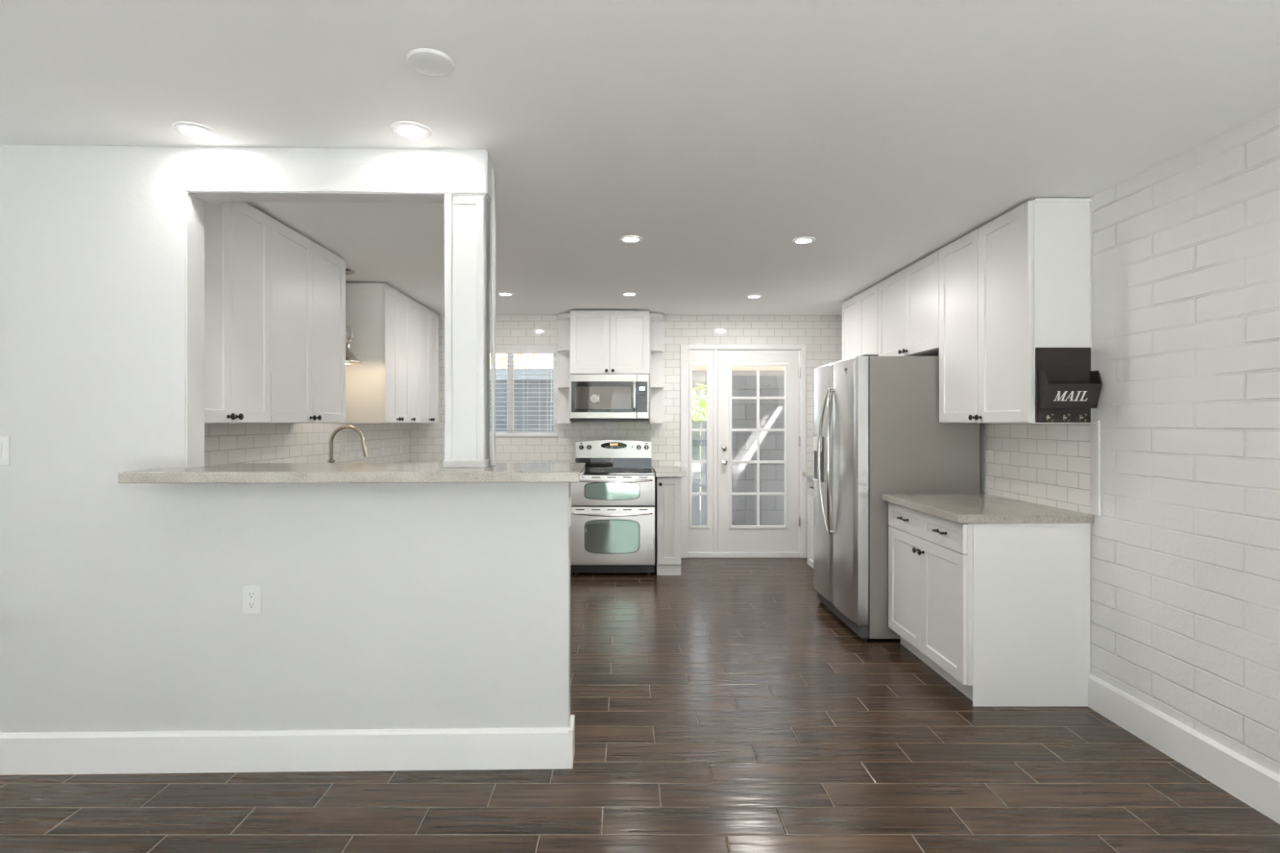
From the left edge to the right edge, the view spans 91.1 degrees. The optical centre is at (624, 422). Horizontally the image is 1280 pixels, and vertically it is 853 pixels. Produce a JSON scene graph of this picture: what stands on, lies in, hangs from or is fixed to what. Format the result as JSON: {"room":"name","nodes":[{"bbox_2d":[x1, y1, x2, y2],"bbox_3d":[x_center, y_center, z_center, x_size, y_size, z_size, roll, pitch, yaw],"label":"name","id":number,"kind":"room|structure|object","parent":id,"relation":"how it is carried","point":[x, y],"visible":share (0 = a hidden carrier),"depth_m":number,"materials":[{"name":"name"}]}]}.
{"room":"kitchen","nodes":[
{"label":"kitchen","id":0,"kind":"room"},
{"bbox_2d":[0,145,570,733],"bbox_3d":[-1.911,0.140,2.506,3.379,2.440,0.114,0,0,-1],"label":"wall","id":1,"kind":"structure","parent":0,"point":[384,605],"depth_m":2.45,"materials":[{"name":"grey paint"}]},
{"bbox_2d":[0,435,9,466],"bbox_3d":[-2.434,0.111,2.433,0.096,0.116,0.011,0,0,-1],"label":"light switch","id":2,"kind":"object","parent":1,"relation":"attached to","point":[4,440],"visible":1,"depth_m":2.43,"materials":[{"name":"white plastic"}]},
{"bbox_2d":[242,584,261,614],"bbox_3d":[-1.457,0.692,2.455,0.072,0.116,0.008,0,0,-1],"label":"electrical outlet","id":3,"kind":"object","parent":1,"relation":"attached to","point":[251,593],"visible":1,"depth_m":2.45,"materials":[{"name":"white plastic"}]},
{"bbox_2d":[247,601,255,608],"bbox_3d":[-1.457,0.712,2.452,0.032,0.025,0.003,0,0,-1],"label":"receptacle","id":4,"kind":"object","parent":3,"relation":"attached to","point":[250,604],"depth_m":2.45,"materials":[{"name":"grey plastic"}]},
{"bbox_2d":[247,591,255,597],"bbox_3d":[-1.457,0.672,2.452,0.032,0.025,0.003,0,0,-1],"label":"receptacle","id":5,"kind":"object","parent":3,"relation":"attached to","point":[250,594],"depth_m":2.45,"materials":[{"name":"grey plastic"}]},
{"bbox_2d":[0,715,574,774],"bbox_3d":[-1.903,1.282,2.498,3.396,0.155,0.131,0,0,-1],"label":"baseboard","id":6,"kind":"structure","parent":1,"relation":"attached to","point":[511,748],"depth_m":2.44,"materials":[{"name":"white wood"}]},
{"bbox_2d":[118,462,585,483],"bbox_3d":[-0.996,0.198,2.517,1.654,0.040,0.498,0,0,-1],"label":"bar","id":7,"kind":"object","parent":1,"relation":"on","point":[234,473],"visible":1,"depth_m":2.28,"materials":[{"name":"stone"}]},
{"bbox_2d":[443,194,490,467],"bbox_3d":[-0.633,-0.359,2.532,0.162,1.077,0.128,0,0,-1],"label":"column","id":8,"kind":"structure","parent":1,"relation":"attached to","point":[464,242],"depth_m":2.48,"materials":[{"name":"grey paint"}]},
{"bbox_2d":[490,168,495,466],"bbox_3d":[-0.541,-0.431,2.588,0.014,1.217,0.034,0,0,-1],"label":"trim","id":9,"kind":"structure","parent":1,"relation":"attached to","point":[493,172],"depth_m":2.57,"materials":[{"name":"grey paint"}]},
{"bbox_2d":[568,496,571,527],"bbox_3d":[-0.218,0.360,2.541,0.008,0.116,0.072,0,0,-1],"label":"electrical outlet","id":10,"kind":"object","parent":1,"relation":"attached to","point":[570,498],"visible":1,"depth_m":2.50,"materials":[{"name":"white plastic"}]},
{"bbox_2d":[204,422,408,466],"bbox_3d":[-2.240,0.140,4.457,0.150,2.440,3.715,0,0,0],"label":"wall","id":11,"kind":"structure","parent":0,"point":[224,443],"depth_m":4.20,"materials":[{"name":"tile"}]},
{"bbox_2d":[204,201,271,423],"bbox_3d":[-1.980,-0.531,2.927,0.365,1.071,0.653,0,0,0],"label":"upper cabinet","id":12,"kind":"object","parent":11,"relation":"attached to","point":[237,234],"visible":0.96,"depth_m":2.96,"materials":[{"name":"white wood"}]},
{"bbox_2d":[267,217,345,423],"bbox_3d":[-1.980,-0.531,3.688,0.365,1.071,0.863,0,0,0],"label":"upper cabinet","id":13,"kind":"object","parent":11,"relation":"attached to","point":[308,280],"visible":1,"depth_m":3.63,"materials":[{"name":"white wood"}]},
{"bbox_2d":[339,440,346,456],"bbox_3d":[-2.161,0.200,4.830,0.008,0.116,0.115,0,0,0],"label":"electrical outlet","id":14,"kind":"object","parent":11,"relation":"attached to","point":[343,444],"visible":1,"depth_m":4.82,"materials":[{"name":"white plastic"}]},
{"bbox_2d":[345,283,409,422],"bbox_3d":[-1.980,-0.531,5.077,0.365,1.071,0.554,0,0,0],"label":"upper cabinet","id":15,"kind":"object","parent":11,"relation":"attached to","point":[377,390],"visible":0.99,"depth_m":4.80,"materials":[{"name":"white wood"}]},
{"bbox_2d":[380,441,383,454],"bbox_3d":[-2.161,0.230,5.600,0.008,0.116,0.072,0,0,0],"label":"electrical outlet","id":16,"kind":"object","parent":11,"relation":"attached to","point":[381,442],"visible":1,"depth_m":5.59,"materials":[{"name":"white plastic"}]},
{"bbox_2d":[398,440,401,452],"bbox_3d":[-2.161,0.230,6.050,0.008,0.116,0.072,0,0,0],"label":"electrical outlet","id":17,"kind":"object","parent":11,"relation":"attached to","point":[399,442],"visible":1,"depth_m":6.04,"materials":[{"name":"white plastic"}]},
{"bbox_2d":[409,297,420,422],"bbox_3d":[-1.980,-0.531,5.495,0.365,1.071,0.276,0,0,0],"label":"upper cabinet","id":18,"kind":"object","parent":11,"relation":"attached to","point":[415,307],"visible":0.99,"depth_m":5.50,"materials":[{"name":"white wood"}]},
{"bbox_2d":[420,304,439,422],"bbox_3d":[-1.980,-0.531,5.912,0.365,1.071,0.554,0,0,0],"label":"upper cabinet","id":19,"kind":"object","parent":11,"relation":"attached to","point":[429,320],"visible":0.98,"depth_m":5.90,"materials":[{"name":"white wood"}]},
{"bbox_2d":[408,315,841,557],"bbox_3d":[-0.040,0.140,6.395,4.550,2.440,0.160,0,0,0],"label":"wall","id":20,"kind":"structure","parent":0,"point":[821,335],"depth_m":6.32,"materials":[{"name":"tile"}]},
{"bbox_2d":[489,353,555,432],"bbox_3d":[-1.160,-0.311,6.395,0.970,0.893,0.060,0,0,0],"label":"window","id":21,"kind":"structure","parent":20,"relation":"in","point":[510,383],"depth_m":6.37,"materials":[{"name":"white"}]},
{"bbox_2d":[489,348,555,434],"bbox_3d":[-1.160,-0.313,6.340,0.938,0.864,0.056,0,0,0],"label":"window blind","id":22,"kind":"object","parent":21,"relation":"attached to","point":[497,350],"visible":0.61,"depth_m":6.33,"materials":[{"name":"white plastic"}]},
{"bbox_2d":[489,346,557,436],"bbox_3d":[-1.164,-0.308,6.337,0.986,0.899,0.076,0,0,0],"label":"trim","id":23,"kind":"structure","parent":20,"relation":"attached to","point":[556,348],"depth_m":6.31,"materials":[{"name":"white wood"}]},
{"bbox_2d":[557,312,572,423],"bbox_3d":[-0.598,-0.528,6.204,0.150,1.073,0.218,0,0,0],"label":"corner shelf","id":24,"kind":"object","parent":20,"relation":"attached to","point":[563,319],"visible":0.87,"depth_m":6.30,"materials":[{"name":"white wood"}]},
{"bbox_2d":[570,311,648,374],"bbox_3d":[-0.141,-0.763,6.120,0.751,0.606,0.385,0,0,0],"label":"upper cabinet","id":25,"kind":"object","parent":20,"relation":"attached to","point":[602,342],"visible":0.99,"depth_m":5.97,"materials":[{"name":"white wood"}]},
{"bbox_2d":[569,374,648,421],"bbox_3d":[-0.145,-0.234,6.088,0.752,0.442,0.449,0,0,0],"label":"microwave","id":26,"kind":"object","parent":25,"relation":"attached to","point":[593,397],"visible":1,"depth_m":5.92,"materials":[{"name":"grey metal"}]},
{"bbox_2d":[648,312,663,423],"bbox_3d":[0.315,-0.528,6.204,0.150,1.073,0.218,0,0,0],"label":"corner shelf","id":27,"kind":"object","parent":20,"relation":"attached to","point":[655,320],"visible":0.96,"depth_m":6.30,"materials":[{"name":"white wood"}]},
{"bbox_2d":[688,350,713,551],"bbox_3d":[0.767,0.288,6.336,0.248,2.032,0.054,0,0,0],"label":"window","id":28,"kind":"structure","parent":20,"relation":"in","point":[700,538],"depth_m":6.32,"materials":[{"name":"white"}]},
{"bbox_2d":[680,344,806,558],"bbox_3d":[1.192,0.287,6.381,1.260,2.145,0.168,0,0,0],"label":"trim","id":29,"kind":"structure","parent":20,"relation":"attached to","point":[802,348],"depth_m":6.30,"materials":[{"name":"white wood"}]},
{"bbox_2d":[717,351,799,551],"bbox_3d":[1.351,0.287,6.308,0.825,2.021,0.111,0,0,0],"label":"door","id":30,"kind":"structure","parent":20,"relation":"in","point":[731,538],"depth_m":6.32,"materials":[{"name":"white wood"}]},
{"bbox_2d":[0,0,1279,315],"bbox_3d":[-0.657,-1.140,1.262,6.185,0.120,10.425,0,0,0],"label":"ceiling","id":31,"kind":"structure","parent":0,"point":[719,135],"depth_m":2.16,"materials":[{"name":"white paint"}]},
{"bbox_2d":[172,121,219,141],"bbox_3d":[-1.587,-1.076,2.326,0.144,0.008,0.144,0,0,0],"label":"recessed light","id":32,"kind":"object","parent":31,"relation":"in","point":[196,131],"visible":1,"depth_m":2.32,"materials":[{"name":"white"}]},
{"bbox_2d":[345,268,363,364],"bbox_3d":[-1.990,-0.752,4.460,0.246,0.654,0.246,0,0,0],"label":"pendant lamp","id":33,"kind":"object","parent":31,"relation":"hanging from","point":[350,358],"visible":0.48,"depth_m":4.44,"materials":[{"name":"silver metal"}]},
{"bbox_2d":[391,121,431,140],"bbox_3d":[-0.788,-1.076,2.321,0.144,0.008,0.144,0,0,0],"label":"recessed light","id":34,"kind":"object","parent":31,"relation":"in","point":[411,131],"visible":1,"depth_m":2.32,"materials":[{"name":"white plastic"}]},
{"bbox_2d":[406,48,454,76],"bbox_3d":[-0.580,-1.073,1.879,0.138,0.013,0.138,0,0,0],"label":"cover plate","id":35,"kind":"object","parent":31,"relation":"attached to","point":[430,62],"visible":1,"depth_m":1.86,"materials":[{"name":"white plastic"}]},
{"bbox_2d":[497,292,513,296],"bbox_3d":[-1.000,-1.076,5.268,0.132,0.008,0.132,0,0,0],"label":"recessed light","id":36,"kind":"object","parent":31,"relation":"in","point":[502,294],"visible":1,"depth_m":5.26,"materials":[{"name":"white"}]},
{"bbox_2d":[621,292,637,296],"bbox_3d":[0.040,-1.076,5.268,0.132,0.008,0.132,0,0,0],"label":"recessed light","id":37,"kind":"object","parent":31,"relation":"in","point":[625,294],"visible":1,"depth_m":5.26,"materials":[{"name":"white plastic"}]},
{"bbox_2d":[619,235,642,243],"bbox_3d":[0.037,-1.076,3.690,0.132,0.008,0.132,0,0,0],"label":"recessed light","id":38,"kind":"object","parent":31,"relation":"in","point":[628,239],"visible":1,"depth_m":3.68,"materials":[{"name":"white plastic"}]},
{"bbox_2d":[746,294,761,298],"bbox_3d":[1.107,-1.076,5.370,0.132,0.008,0.132,0,0,0],"label":"recessed light","id":39,"kind":"object","parent":31,"relation":"in","point":[752,296],"visible":1,"depth_m":5.37,"materials":[{"name":"white"}]},
{"bbox_2d":[791,236,815,244],"bbox_3d":[1.061,-1.076,3.720,0.132,0.008,0.132,0,0,0],"label":"recessed light","id":40,"kind":"object","parent":31,"relation":"in","point":[800,241],"visible":1,"depth_m":3.71,"materials":[{"name":"white"}]},
{"bbox_2d":[0,557,1279,852],"bbox_3d":[-0.657,1.420,1.262,6.185,0.120,10.425,0,0,0],"label":"floor","id":41,"kind":"structure","parent":0,"point":[719,705],"depth_m":2.35,"materials":[{"name":"brown wood"}]},
{"bbox_2d":[570,440,655,574],"bbox_3d":[-0.110,0.767,5.885,0.764,1.186,0.836,0,0,0],"label":"range oven","id":42,"kind":"object","parent":41,"relation":"on","point":[613,526],"visible":0.96,"depth_m":5.53,"materials":[{"name":"grey metal"}]},
{"bbox_2d":[583,467,655,475],"bbox_3d":[-0.110,0.453,5.883,0.764,0.018,0.685,0,0,0],"label":"cooktop","id":43,"kind":"object","parent":42,"relation":"in","point":[588,471],"depth_m":5.71,"materials":[{"name":"grey glass"}]},
{"bbox_2d":[654,476,680,575],"bbox_3d":[0.396,0.920,5.926,0.214,0.880,0.775,0,0,0],"label":"base cabinet","id":44,"kind":"object","parent":41,"relation":"on","point":[668,489],"visible":0.97,"depth_m":5.57,"materials":[{"name":"white wood"}]},
{"bbox_2d":[652,466,686,476],"bbox_3d":[0.410,0.459,5.925,0.269,0.040,0.779,0,0,0],"label":"countertop","id":45,"kind":"structure","parent":44,"relation":"on","point":[660,471],"depth_m":5.64,"materials":[{"name":"stone"}]},
{"bbox_2d":[807,477,813,568],"bbox_3d":[1.913,0.920,5.194,0.641,0.880,0.776,0,0,0],"label":"base cabinet","id":46,"kind":"object","parent":41,"relation":"on","point":[810,482],"visible":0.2,"depth_m":5.49,"materials":[{"name":"white wood"}]},
{"bbox_2d":[802,471,813,479],"bbox_3d":[1.911,0.459,5.205,0.646,0.040,0.803,0,0,0],"label":"countertop","id":47,"kind":"structure","parent":46,"relation":"on","point":[807,474],"depth_m":5.46,"materials":[{"name":"stone"}]},
{"bbox_2d":[813,354,979,640],"bbox_3d":[1.782,0.469,4.338,0.836,1.783,0.905,0,0,0],"label":"refrigerator","id":48,"kind":"object","parent":41,"relation":"on","point":[877,430],"visible":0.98,"depth_m":3.89,"materials":[{"name":"grey metal"}]},
{"bbox_2d":[888,502,1090,706],"bbox_3d":[1.913,0.920,3.437,0.641,0.880,0.859,0,0,0],"label":"base cabinet","id":49,"kind":"object","parent":41,"relation":"on","point":[1001,612],"visible":1,"depth_m":3.01,"materials":[{"name":"white wood"}]},
{"bbox_2d":[882,493,1093,523],"bbox_3d":[1.911,0.459,3.429,0.646,0.040,0.887,0,0,0],"label":"countertop","id":50,"kind":"structure","parent":49,"relation":"on","point":[957,508],"depth_m":3.19,"materials":[{"name":"stone"}]},
{"bbox_3d":[-1.833,0.920,3.135,0.660,0.880,0.829,0,0,0],"label":"base cabinet","id":51,"kind":"object","parent":41,"relation":"on","visible":0},
{"bbox_3d":[-1.332,0.459,4.507,1.664,0.040,3.614,0,0,0],"label":"countertop","id":52,"kind":"structure","parent":51,"relation":"on","visible":0},
{"bbox_2d":[327,425,368,462],"bbox_3d":[-1.964,0.228,4.423,0.298,0.422,0.130,0,0,0],"label":"faucet","id":53,"kind":"object","parent":52,"relation":"on","point":[365,450],"visible":0.8,"depth_m":4.45,"materials":[{"name":"silver metal"}]},
{"bbox_2d":[979,106,1279,775],"bbox_3d":[2.335,0.140,1.262,0.200,2.440,10.425,0,0,0],"label":"wall","id":54,"kind":"structure","parent":0,"point":[1185,536],"depth_m":2.45,"materials":[{"name":"white"}]},
{"bbox_2d":[841,283,878,359],"bbox_3d":[2.068,-0.531,5.196,0.330,1.071,0.796,0,0,0],"label":"upper cabinet","id":55,"kind":"object","parent":54,"relation":"attached to","point":[860,313],"visible":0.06,"depth_m":5.14,"materials":[{"name":"white wood"}]},
{"bbox_2d":[878,250,938,355],"bbox_3d":[2.068,-0.762,4.331,0.330,0.609,0.925,0,0,0],"label":"upper cabinet","id":56,"kind":"object","parent":54,"relation":"attached to","point":[908,299],"visible":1,"depth_m":4.26,"materials":[{"name":"white wood"}]},
{"bbox_2d":[938,198,1091,423],"bbox_3d":[2.068,-0.534,3.433,0.330,1.077,0.867,0,0,0],"label":"upper cabinet","id":57,"kind":"object","parent":54,"relation":"attached to","point":[1018,283],"visible":1,"depth_m":3.15,"materials":[{"name":"white wood"}]},
{"bbox_2d":[1035,347,1102,422],"bbox_3d":[2.096,-0.179,2.966,0.260,0.358,0.082,0,0,0],"label":"holder","id":58,"kind":"object","parent":57,"relation":"attached to","point":[1067,389],"visible":1,"depth_m":3.00,"materials":[{"name":"black paint"}]},
{"bbox_2d":[985,423,1090,514],"bbox_3d":[2.230,0.222,3.436,0.008,0.434,0.872,0,0,0],"label":"backsplash","id":59,"kind":"structure","parent":54,"relation":"attached to","point":[1048,464],"depth_m":3.35,"materials":[{"name":"tile"}]},
{"bbox_2d":[1089,420,1100,515],"bbox_3d":[2.229,0.213,2.973,0.012,0.450,0.055,0,0,0],"label":"trim","id":60,"kind":"structure","parent":54,"relation":"attached to","point":[1095,425],"depth_m":2.97,"materials":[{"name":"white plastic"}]},
{"bbox_2d":[1087,674,1279,824],"bbox_3d":[2.227,1.282,-0.396,0.017,0.155,6.808,0,0,0],"label":"baseboard","id":61,"kind":"structure","parent":54,"relation":"attached to","point":[1248,781],"depth_m":2.46,"materials":[{"name":"white wood"}]},
{"label":"outside","id":62,"kind":"structure","parent":0,"visible":0},
{"bbox_3d":[0.000,1.485,16.237,24.000,0.150,19.525,0,0,0],"label":"ground","id":63,"kind":"structure","parent":62,"visible":0},
{"bbox_2d":[489,353,535,368],"bbox_3d":[-2.604,-0.428,11.515,1.937,3.682,1.599,0,0,0],"label":"tree","id":64,"kind":"object","parent":63,"relation":"on","point":[502,358],"visible":0.05,"depth_m":11.36,"materials":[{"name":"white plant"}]},
{"bbox_2d":[489,368,553,431],"bbox_3d":[-2.210,0.347,8.305,5.580,2.125,0.070,0,0,0],"label":"window blinds","id":65,"kind":"object","parent":63,"relation":"on","point":[499,383],"visible":0.05,"depth_m":8.30,"materials":[{"name":"grey plastic"}]},
{"bbox_2d":[692,421,706,525],"bbox_3d":[0.870,0.685,8.342,0.570,1.410,0.035,0,0,0],"label":"gate","id":66,"kind":"object","parent":65,"relation":"attached to","point":[699,437],"visible":0.17,"depth_m":8.34,"materials":[{"name":"grey"}]},
{"bbox_2d":[692,383,706,421],"bbox_3d":[1.611,0.368,12.202,1.665,2.324,1.284,0,0,0],"label":"shrub","id":67,"kind":"object","parent":63,"relation":"on","point":[700,404],"visible":0.14,"depth_m":12.14,"materials":[{"name":"green plant"}]},
{"bbox_2d":[692,366,784,421],"bbox_3d":[4.650,-0.315,17.700,9.500,3.450,7.600,0,0,0],"label":"house","id":68,"kind":"structure","parent":63,"relation":"on","point":[699,373],"depth_m":15.00,"materials":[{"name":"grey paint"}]},
{"bbox_2d":[732,375,784,525],"bbox_3d":[3.330,0.393,8.400,4.340,2.035,0.200,0,0,0],"label":"wall","id":69,"kind":"structure","parent":63,"relation":"on","point":[771,411],"depth_m":8.30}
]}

